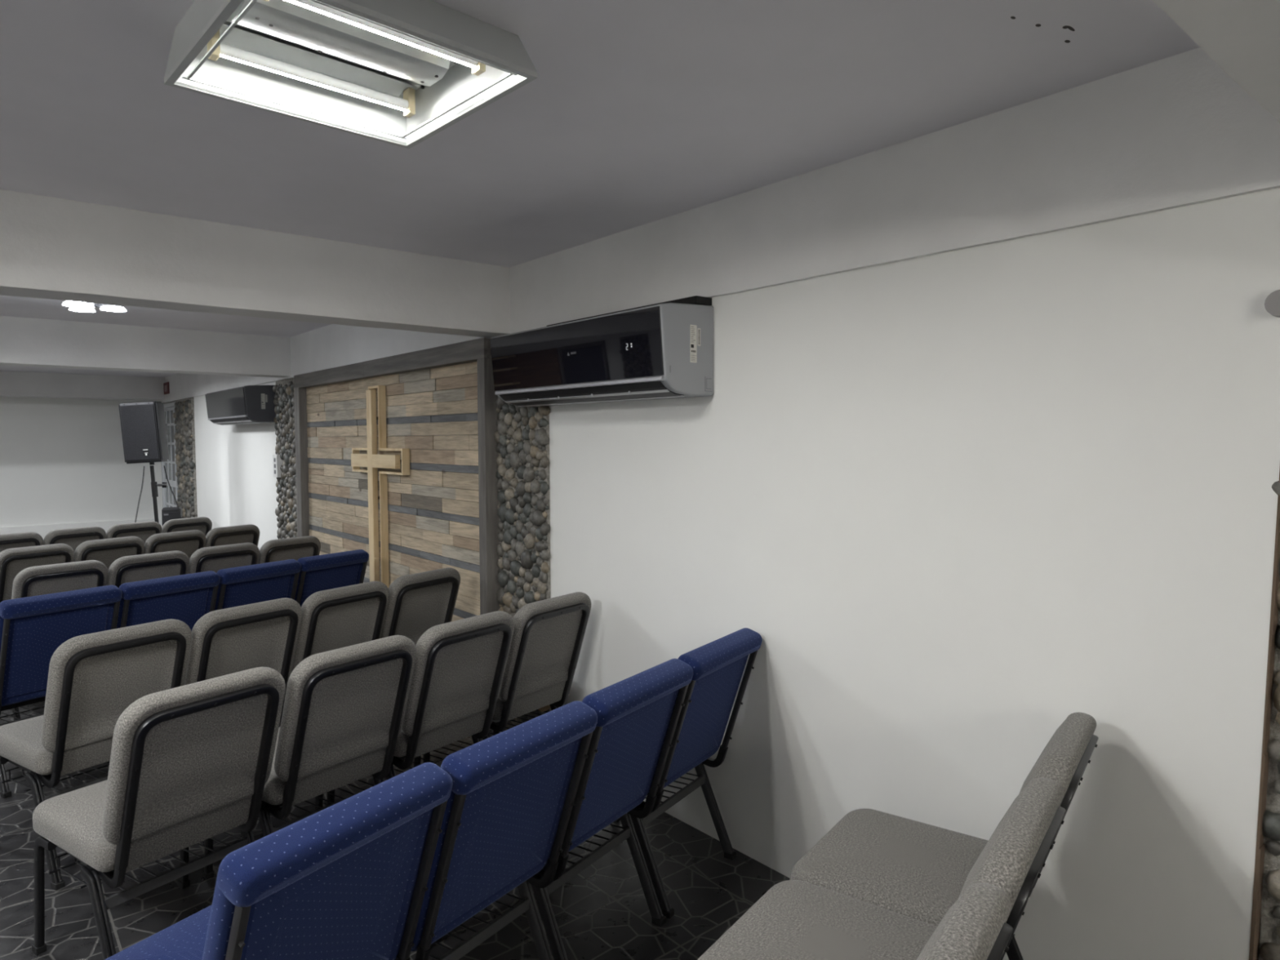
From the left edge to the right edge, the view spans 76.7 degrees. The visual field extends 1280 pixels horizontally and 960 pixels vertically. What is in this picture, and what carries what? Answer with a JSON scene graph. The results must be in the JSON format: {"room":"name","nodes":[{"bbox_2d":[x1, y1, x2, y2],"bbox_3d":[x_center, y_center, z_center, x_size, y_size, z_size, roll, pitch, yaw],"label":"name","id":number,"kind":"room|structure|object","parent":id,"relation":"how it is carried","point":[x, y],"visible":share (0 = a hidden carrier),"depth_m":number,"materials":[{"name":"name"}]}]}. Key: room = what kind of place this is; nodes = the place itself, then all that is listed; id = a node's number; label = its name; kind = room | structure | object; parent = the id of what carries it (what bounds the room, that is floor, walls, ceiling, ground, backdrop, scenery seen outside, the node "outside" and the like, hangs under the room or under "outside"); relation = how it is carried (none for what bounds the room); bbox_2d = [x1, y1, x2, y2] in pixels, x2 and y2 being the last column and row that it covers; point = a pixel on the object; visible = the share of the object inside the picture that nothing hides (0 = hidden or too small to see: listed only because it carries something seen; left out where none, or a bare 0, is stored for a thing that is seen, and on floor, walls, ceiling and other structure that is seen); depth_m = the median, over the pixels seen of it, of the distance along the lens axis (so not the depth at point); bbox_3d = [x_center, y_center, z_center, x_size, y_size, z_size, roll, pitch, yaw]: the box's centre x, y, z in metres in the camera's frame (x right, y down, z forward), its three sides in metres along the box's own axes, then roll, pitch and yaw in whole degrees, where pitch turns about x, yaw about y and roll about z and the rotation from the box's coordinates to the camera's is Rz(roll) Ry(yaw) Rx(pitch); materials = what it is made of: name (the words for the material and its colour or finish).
{"room":"house of worship","nodes":[
{"label":"house of worship","id":0,"kind":"room"},
{"bbox_2d":[0,396,162,527],"bbox_3d":[-9.234,-0.156,10.534,5.807,2.507,0.200,-3,4,-40],"label":"wall","id":1,"kind":"structure","parent":0,"point":[62,460],"depth_m":11.38,"materials":[{"name":"white paint"}]},
{"bbox_2d":[0,518,162,538],"bbox_3d":[-9.272,0.885,10.401,5.507,0.440,0.030,-3,4,-40],"label":"baseboard","id":2,"kind":"structure","parent":1,"relation":"attached to","point":[42,530],"depth_m":11.33,"materials":[{"name":"white paint"}]},
{"bbox_2d":[0,370,164,400],"bbox_3d":[-9.119,-1.232,10.088,5.487,0.314,0.554,-3,4,-40],"label":"beam","id":3,"kind":"structure","parent":1,"relation":"attached to","point":[12,384],"depth_m":10.99,"materials":[{"name":"white paint"}]},
{"bbox_2d":[172,397,197,518],"bbox_3d":[-6.006,0.014,10.685,0.094,2.166,1.035,-3,4,-40],"label":"stone pillar","id":4,"kind":"structure","parent":0,"point":[184,415],"depth_m":10.50,"materials":[{"name":"grey stone"}]},
{"bbox_2d":[272,377,297,538],"bbox_3d":[-3.141,0.179,7.282,0.077,2.172,0.841,-3,4,-40],"label":"stone pillar","id":5,"kind":"structure","parent":0,"point":[286,512],"depth_m":7.31,"materials":[{"name":"grey stone"}]},
{"bbox_2d":[272,454,283,477],"bbox_3d":[-3.269,-0.125,7.379,0.063,0.206,0.300,-3,4,-40],"label":"wall outlet","id":6,"kind":"object","parent":5,"relation":"attached to","point":[277,462],"visible":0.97,"depth_m":7.38,"materials":[{"name":"white plastic"}]},
{"bbox_2d":[0,701,790,959],"bbox_3d":[-4.047,1.472,4.317,6.107,0.150,16.500,-3,4,-40],"label":"floor","id":7,"kind":"structure","parent":0,"point":[602,913],"depth_m":2.82,"materials":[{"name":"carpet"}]},
{"bbox_2d":[0,531,43,552],"bbox_3d":[-4.976,0.852,6.221,0.681,0.916,0.450,1,3,30],"label":"chair","id":8,"kind":"object","parent":7,"relation":"on","point":[20,540],"visible":0.2,"depth_m":6.09,"materials":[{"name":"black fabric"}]},
{"bbox_2d":[0,543,74,602],"bbox_3d":[-4.241,0.886,5.501,0.681,0.916,0.464,1,3,30],"label":"chair","id":9,"kind":"object","parent":7,"relation":"on","point":[12,561],"visible":0.27,"depth_m":5.27,"materials":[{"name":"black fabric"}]},
{"bbox_2d":[11,560,107,720],"bbox_3d":[-3.511,0.920,4.767,0.681,0.916,0.466,2,3,34],"label":"chair","id":10,"kind":"object","parent":7,"relation":"on","point":[37,580],"visible":0.21,"depth_m":4.55,"materials":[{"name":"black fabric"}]},
{"bbox_2d":[0,585,122,798],"bbox_3d":[-2.928,0.967,3.928,0.691,0.904,0.489,2,3,32],"label":"chair","id":11,"kind":"object","parent":7,"relation":"on","point":[32,628],"visible":0.56,"depth_m":3.72,"materials":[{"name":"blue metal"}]},
{"bbox_2d":[43,526,106,551],"bbox_3d":[-4.750,0.831,6.614,0.681,0.916,0.450,1,3,30],"label":"chair","id":12,"kind":"object","parent":7,"relation":"on","point":[73,537],"visible":0.19,"depth_m":6.42,"materials":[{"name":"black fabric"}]},
{"bbox_2d":[0,618,191,890],"bbox_3d":[-2.159,0.996,3.185,0.681,0.916,0.488,2,3,32],"label":"chair","id":13,"kind":"object","parent":7,"relation":"on","point":[93,677],"visible":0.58,"depth_m":2.98,"materials":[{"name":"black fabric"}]},
{"bbox_2d":[73,536,144,571],"bbox_3d":[-4.009,0.865,5.907,0.681,0.916,0.464,1,3,30],"label":"chair","id":14,"kind":"object","parent":7,"relation":"on","point":[106,551],"visible":0.23,"depth_m":5.72,"materials":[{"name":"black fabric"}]},
{"bbox_2d":[106,520,162,542],"bbox_3d":[-4.523,0.811,7.007,0.681,0.916,0.450,1,3,30],"label":"chair","id":15,"kind":"object","parent":7,"relation":"on","point":[143,530],"visible":0.2,"depth_m":6.82,"materials":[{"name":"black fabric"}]},
{"bbox_2d":[106,551,189,588],"bbox_3d":[-3.247,0.900,5.155,0.681,0.916,0.466,2,3,34],"label":"chair","id":16,"kind":"object","parent":7,"relation":"on","point":[126,569],"visible":0.17,"depth_m":4.94,"materials":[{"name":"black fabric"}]},
{"bbox_2d":[31,666,285,959],"bbox_3d":[-1.495,1.028,2.524,0.681,0.916,0.488,2,3,33],"label":"chair","id":17,"kind":"object","parent":7,"relation":"on","point":[190,764],"visible":0.96,"depth_m":2.36,"materials":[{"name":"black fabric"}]},
{"bbox_2d":[150,465,167,523],"bbox_3d":[-5.262,0.509,8.743,0.905,1.336,0.864,-3,4,-40],"label":"speaker stand","id":18,"kind":"object","parent":7,"relation":"on","point":[154,485],"visible":0.33,"depth_m":8.65,"materials":[{"name":"black metal"}]},
{"bbox_2d":[118,400,168,465],"bbox_3d":[-5.225,-0.494,8.573,0.425,0.674,0.298,0,3,-2],"label":"loudspeaker","id":19,"kind":"object","parent":18,"relation":"on","point":[144,427],"visible":1,"depth_m":8.44,"materials":[{"name":"black plastic"}]},
{"bbox_2d":[134,466,144,522],"bbox_3d":[-5.403,0.517,8.609,0.266,1.327,0.072,0,3,-1],"label":"cable","id":20,"kind":"object","parent":19,"relation":"hanging from","point":[144,466],"visible":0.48,"depth_m":8.60,"materials":[{"name":"black rubber"}]},
{"bbox_2d":[120,404,159,461],"bbox_3d":[-5.220,-0.492,8.439,0.342,0.570,0.014,-3,4,-2],"label":"grille","id":21,"kind":"object","parent":19,"relation":"attached to","point":[140,424],"depth_m":8.43,"materials":[{"name":"black metal"}]},
{"bbox_2d":[164,465,181,518],"bbox_3d":[-5.028,0.503,8.837,0.267,1.325,0.018,-2,3,-26],"label":"cable","id":22,"kind":"object","parent":18,"relation":"hanging from","point":[164,465],"visible":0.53,"depth_m":8.79,"materials":[{"name":"black rubber"}]},
{"bbox_2d":[116,570,220,631],"bbox_3d":[-2.669,0.945,4.349,0.691,0.904,0.489,2,3,32],"label":"chair","id":23,"kind":"object","parent":7,"relation":"on","point":[186,598],"visible":0.21,"depth_m":4.17,"materials":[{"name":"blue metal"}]},
{"bbox_2d":[161,506,182,525],"bbox_3d":[-5.371,0.735,9.299,0.190,0.830,0.249,-2,3,-28],"label":"floor speaker","id":24,"kind":"object","parent":7,"relation":"on","point":[168,513],"visible":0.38,"depth_m":9.17,"materials":[{"name":"black plastic"}]},
{"bbox_2d":[163,511,179,524],"bbox_3d":[-5.317,0.735,9.195,0.160,0.740,0.012,-2,3,-28],"label":"grille","id":25,"kind":"object","parent":24,"relation":"attached to","point":[167,516],"depth_m":9.17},
{"bbox_2d":[143,529,205,559],"bbox_3d":[-3.777,0.844,6.314,0.681,0.916,0.464,1,3,30],"label":"chair","id":26,"kind":"object","parent":7,"relation":"on","point":[188,542],"visible":0.16,"depth_m":6.14,"materials":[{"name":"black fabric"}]},
{"bbox_2d":[161,516,212,535],"bbox_3d":[-4.297,0.790,7.400,0.681,0.916,0.450,1,3,30],"label":"chair","id":27,"kind":"object","parent":7,"relation":"on","point":[203,524],"visible":0.16,"depth_m":7.21,"materials":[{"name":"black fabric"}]},
{"bbox_2d":[188,542,259,573],"bbox_3d":[-2.982,0.880,5.543,0.681,0.916,0.466,2,3,34],"label":"chair","id":28,"kind":"object","parent":7,"relation":"on","point":[214,558],"visible":0.19,"depth_m":5.33,"materials":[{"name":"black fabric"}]},
{"bbox_2d":[204,524,259,546],"bbox_3d":[-3.546,0.823,6.720,0.681,0.916,0.464,1,3,30],"label":"chair","id":29,"kind":"object","parent":7,"relation":"on","point":[249,533],"visible":0.16,"depth_m":6.53,"materials":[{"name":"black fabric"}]},
{"bbox_2d":[184,597,302,691],"bbox_3d":[-1.896,0.975,3.602,0.681,0.916,0.488,2,3,32],"label":"chair","id":30,"kind":"object","parent":7,"relation":"on","point":[231,640],"visible":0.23,"depth_m":3.42,"materials":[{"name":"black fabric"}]},
{"bbox_2d":[214,559,301,610],"bbox_3d":[-2.410,0.923,4.771,0.691,0.904,0.489,2,3,32],"label":"chair","id":31,"kind":"object","parent":7,"relation":"on","point":[262,582],"visible":0.29,"depth_m":4.58,"materials":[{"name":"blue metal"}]},
{"bbox_2d":[104,762,452,959],"bbox_3d":[-0.817,1.071,1.738,0.691,0.904,0.499,2,3,31],"label":"chair","id":32,"kind":"object","parent":7,"relation":"on","point":[348,879],"visible":1,"depth_m":1.59,"materials":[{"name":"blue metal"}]},
{"bbox_2d":[258,535,320,564],"bbox_3d":[-2.718,0.860,5.931,0.681,0.916,0.466,2,3,34],"label":"chair","id":33,"kind":"object","parent":7,"relation":"on","point":[295,548],"visible":0.22,"depth_m":5.71,"materials":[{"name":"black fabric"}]},
{"bbox_2d":[202,635,416,879],"bbox_3d":[-1.195,1.006,2.938,0.681,0.916,0.488,2,4,36],"label":"chair","id":34,"kind":"object","parent":7,"relation":"on","point":[344,708],"visible":0.77,"depth_m":2.75,"materials":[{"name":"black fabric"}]},
{"bbox_2d":[294,549,368,606],"bbox_3d":[-2.150,0.901,5.193,0.691,0.904,0.489,2,3,32],"label":"chair","id":35,"kind":"object","parent":7,"relation":"on","point":[317,573],"visible":0.21,"depth_m":4.99,"materials":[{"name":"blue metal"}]},
{"bbox_2d":[280,581,389,724],"bbox_3d":[-1.634,0.953,4.018,0.681,0.916,0.488,2,3,32],"label":"chair","id":36,"kind":"object","parent":7,"relation":"on","point":[336,618],"visible":0.27,"depth_m":3.82,"materials":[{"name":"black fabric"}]},
{"bbox_2d":[326,610,514,805],"bbox_3d":[-0.903,0.985,3.340,0.681,0.916,0.488,2,4,36],"label":"chair","id":37,"kind":"object","parent":7,"relation":"on","point":[460,666],"visible":0.62,"depth_m":3.16,"materials":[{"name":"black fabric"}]},
{"bbox_2d":[380,567,460,645],"bbox_3d":[-1.372,0.931,4.434,0.681,0.916,0.488,2,3,32],"label":"chair","id":38,"kind":"object","parent":7,"relation":"on","point":[418,602],"visible":0.27,"depth_m":4.25,"materials":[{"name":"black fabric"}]},
{"bbox_2d":[410,700,597,959],"bbox_3d":[-0.525,1.048,2.170,0.691,0.904,0.499,2,3,34],"label":"chair","id":39,"kind":"object","parent":7,"relation":"on","point":[504,806],"visible":0.69,"depth_m":2.01,"materials":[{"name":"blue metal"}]},
{"bbox_2d":[422,591,591,763],"bbox_3d":[-0.611,0.964,3.742,0.681,0.916,0.488,2,4,36],"label":"chair","id":40,"kind":"object","parent":7,"relation":"on","point":[548,634],"visible":0.64,"depth_m":3.56,"materials":[{"name":"fabric"}]},
{"bbox_2d":[438,658,693,959],"bbox_3d":[-0.243,1.026,2.589,0.691,0.904,0.499,2,3,34],"label":"chair","id":41,"kind":"object","parent":7,"relation":"on","point":[633,713],"visible":0.49,"depth_m":2.44,"materials":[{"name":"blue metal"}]},
{"bbox_2d":[545,627,762,919],"bbox_3d":[0.039,1.005,3.007,0.691,0.904,0.499,2,3,34],"label":"chair","id":42,"kind":"object","parent":7,"relation":"on","point":[718,665],"visible":0.47,"depth_m":2.86,"materials":[{"name":"blue fabric"}]},
{"bbox_2d":[697,777,1066,959],"bbox_3d":[0.489,1.063,1.713,0.681,0.916,0.488,2,4,36],"label":"chair","id":43,"kind":"object","parent":7,"relation":"on","point":[793,919],"visible":0.77,"depth_m":1.75,"materials":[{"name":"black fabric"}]},
{"bbox_2d":[790,711,1097,959],"bbox_3d":[0.778,1.042,2.108,0.681,0.916,0.488,2,4,36],"label":"chair","id":44,"kind":"object","parent":7,"relation":"on","point":[912,868],"visible":0.38,"depth_m":2.07,"materials":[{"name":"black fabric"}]},
{"bbox_2d":[916,882,1013,959],"bbox_3d":[0.200,1.083,1.318,0.681,0.916,0.488,2,4,36],"label":"chair","id":45,"kind":"object","parent":7,"relation":"on","point":[975,927],"visible":1,"depth_m":1.17,"materials":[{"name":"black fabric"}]},
{"bbox_2d":[493,395,551,730],"bbox_3d":[-0.622,0.317,4.265,0.076,2.158,0.528,-3,4,-40],"label":"stone pillar","id":46,"kind":"structure","parent":0,"point":[522,437],"depth_m":4.22,"materials":[{"name":"grey stone"}]},
{"bbox_2d":[0,0,1199,377],"bbox_3d":[-4.055,-1.182,4.184,6.107,0.150,16.500,-3,4,-40],"label":"ceiling","id":47,"kind":"structure","parent":0,"point":[634,113],"depth_m":2.28,"materials":[{"name":"paint"}]},
{"bbox_2d":[62,301,126,312],"bbox_3d":[-3.275,-1.087,4.870,0.308,0.114,0.335,-2,3,-26],"label":"ceiling lamp","id":48,"kind":"object","parent":47,"relation":"attached to","point":[77,306],"visible":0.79,"depth_m":4.87,"materials":[{"name":"white"}]},
{"bbox_2d":[164,0,537,148],"bbox_3d":[-0.648,-0.943,1.802,0.596,0.107,0.596,-3,4,-43],"label":"ceiling light","id":49,"kind":"object","parent":47,"relation":"attached to","point":[398,73],"visible":1,"depth_m":1.83,"materials":[{"name":"grey metal"}]},
{"bbox_2d":[158,47,1279,404],"bbox_3d":[-1.909,-1.024,5.984,0.324,0.358,16.100,-3,4,-40],"label":"beam","id":50,"kind":"structure","parent":47,"relation":"attached to","point":[1177,131],"depth_m":2.41,"materials":[{"name":"white paint"}]},
{"bbox_2d":[164,187,1279,959],"bbox_3d":[-1.898,0.225,6.053,0.300,2.155,16.100,-3,4,-40],"label":"wall","id":51,"kind":"structure","parent":0,"point":[962,504],"depth_m":2.34,"materials":[{"name":"white paint"}]},
{"bbox_2d":[0,315,290,377],"bbox_3d":[-5.276,-0.999,5.487,5.487,0.341,0.254,-3,4,-40],"label":"beam","id":52,"kind":"structure","parent":51,"relation":"attached to","point":[24,341],"depth_m":6.41,"materials":[{"name":"white paint"}]},
{"bbox_2d":[163,382,169,394],"bbox_3d":[-6.728,-1.303,11.489,0.017,0.163,0.340,-3,4,-40],"label":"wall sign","id":53,"kind":"object","parent":51,"relation":"attached to","point":[166,385],"visible":1,"depth_m":11.46,"materials":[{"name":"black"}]},
{"bbox_2d":[160,402,178,508],"bbox_3d":[-6.715,-0.029,11.607,0.085,2.130,1.320,-3,4,-40],"label":"door","id":54,"kind":"structure","parent":51,"relation":"in","point":[168,500],"depth_m":11.66,"materials":[{"name":"white paint"}]},
{"bbox_2d":[204,385,275,425],"bbox_3d":[-4.009,-0.735,8.076,0.284,0.355,1.522,-3,4,-40],"label":"air conditioner","id":55,"kind":"object","parent":51,"relation":"attached to","point":[248,404],"visible":0.98,"depth_m":7.57,"materials":[{"name":"grey plastic"}]},
{"bbox_2d":[209,417,257,424],"bbox_3d":[-4.040,-0.591,8.058,0.143,0.063,1.450,-3,4,-40],"label":"outlet","id":56,"kind":"object","parent":55,"relation":"attached to","point":[218,420],"depth_m":7.99,"materials":[{"name":"black"}]},
{"bbox_2d":[0,189,510,337],"bbox_3d":[-2.864,-0.856,2.600,5.487,0.349,0.224,-3,4,-40],"label":"beam","id":57,"kind":"structure","parent":51,"relation":"attached to","point":[51,248],"depth_m":3.42,"materials":[{"name":"white paint"}]},
{"bbox_2d":[293,337,499,729],"bbox_3d":[-1.855,0.245,5.696,0.092,2.150,3.285,-3,4,-40],"label":"wood panel","id":58,"kind":"object","parent":51,"relation":"attached to","point":[445,515],"visible":0.62,"depth_m":5.17,"materials":[{"name":"brown wood"}]},
{"bbox_2d":[351,385,409,588],"bbox_3d":[-1.814,0.164,5.595,0.082,1.622,0.885,-3,4,-40],"label":"wooden cross","id":59,"kind":"object","parent":58,"relation":"attached to","point":[372,460],"visible":0.84,"depth_m":5.56,"materials":[{"name":"brown wood"}]},
{"bbox_2d":[489,295,713,406],"bbox_3d":[-0.220,-0.533,3.538,0.284,0.386,1.252,-3,4,-40],"label":"air conditioner","id":60,"kind":"object","parent":51,"relation":"attached to","point":[661,351],"depth_m":3.22,"materials":[{"name":"grey plastic"}]},
{"bbox_2d":[499,381,684,405],"bbox_3d":[-0.250,-0.374,3.522,0.143,0.063,1.180,-3,4,-40],"label":"outlet","id":61,"kind":"object","parent":60,"relation":"attached to","point":[565,392],"depth_m":3.44,"materials":[{"name":"black"}]},
{"bbox_2d":[690,326,695,360],"bbox_3d":[0.204,-0.518,3.078,0.028,0.129,0.002,-3,4,-40],"label":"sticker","id":62,"kind":"object","parent":60,"relation":"attached to","point":[692,328],"depth_m":3.08,"materials":[{"name":"white paper"}]},
{"bbox_2d":[1151,0,1279,122],"bbox_3d":[-0.524,-0.719,-0.202,5.487,0.354,0.378,-3,4,-40],"label":"trim","id":63,"kind":"structure","parent":51,"relation":"attached to","point":[1242,37],"depth_m":1.12,"materials":[{"name":"white paint"}]},
{"bbox_2d":[1248,469,1279,959],"bbox_3d":[1.444,0.728,1.873,0.054,1.550,0.037,-3,4,-40],"label":"trim","id":64,"kind":"structure","parent":51,"relation":"attached to","point":[1255,937],"depth_m":1.86,"materials":[{"name":"brown"}]},
{"bbox_2d":[1264,289,1279,317],"bbox_3d":[1.426,-0.391,1.794,0.042,0.064,0.064,-3,4,-40],"label":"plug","id":65,"kind":"object","parent":51,"relation":"attached to","point":[1272,304],"visible":1,"depth_m":1.79,"materials":[{"name":"grey plastic"}]},
{"bbox_2d":[1258,480,1279,959],"bbox_3d":[1.826,0.460,1.414,0.087,2.171,1.216,-3,4,-40],"label":"stone pillar","id":66,"kind":"structure","parent":0,"point":[1269,944],"depth_m":1.86,"materials":[{"name":"grey stone"}]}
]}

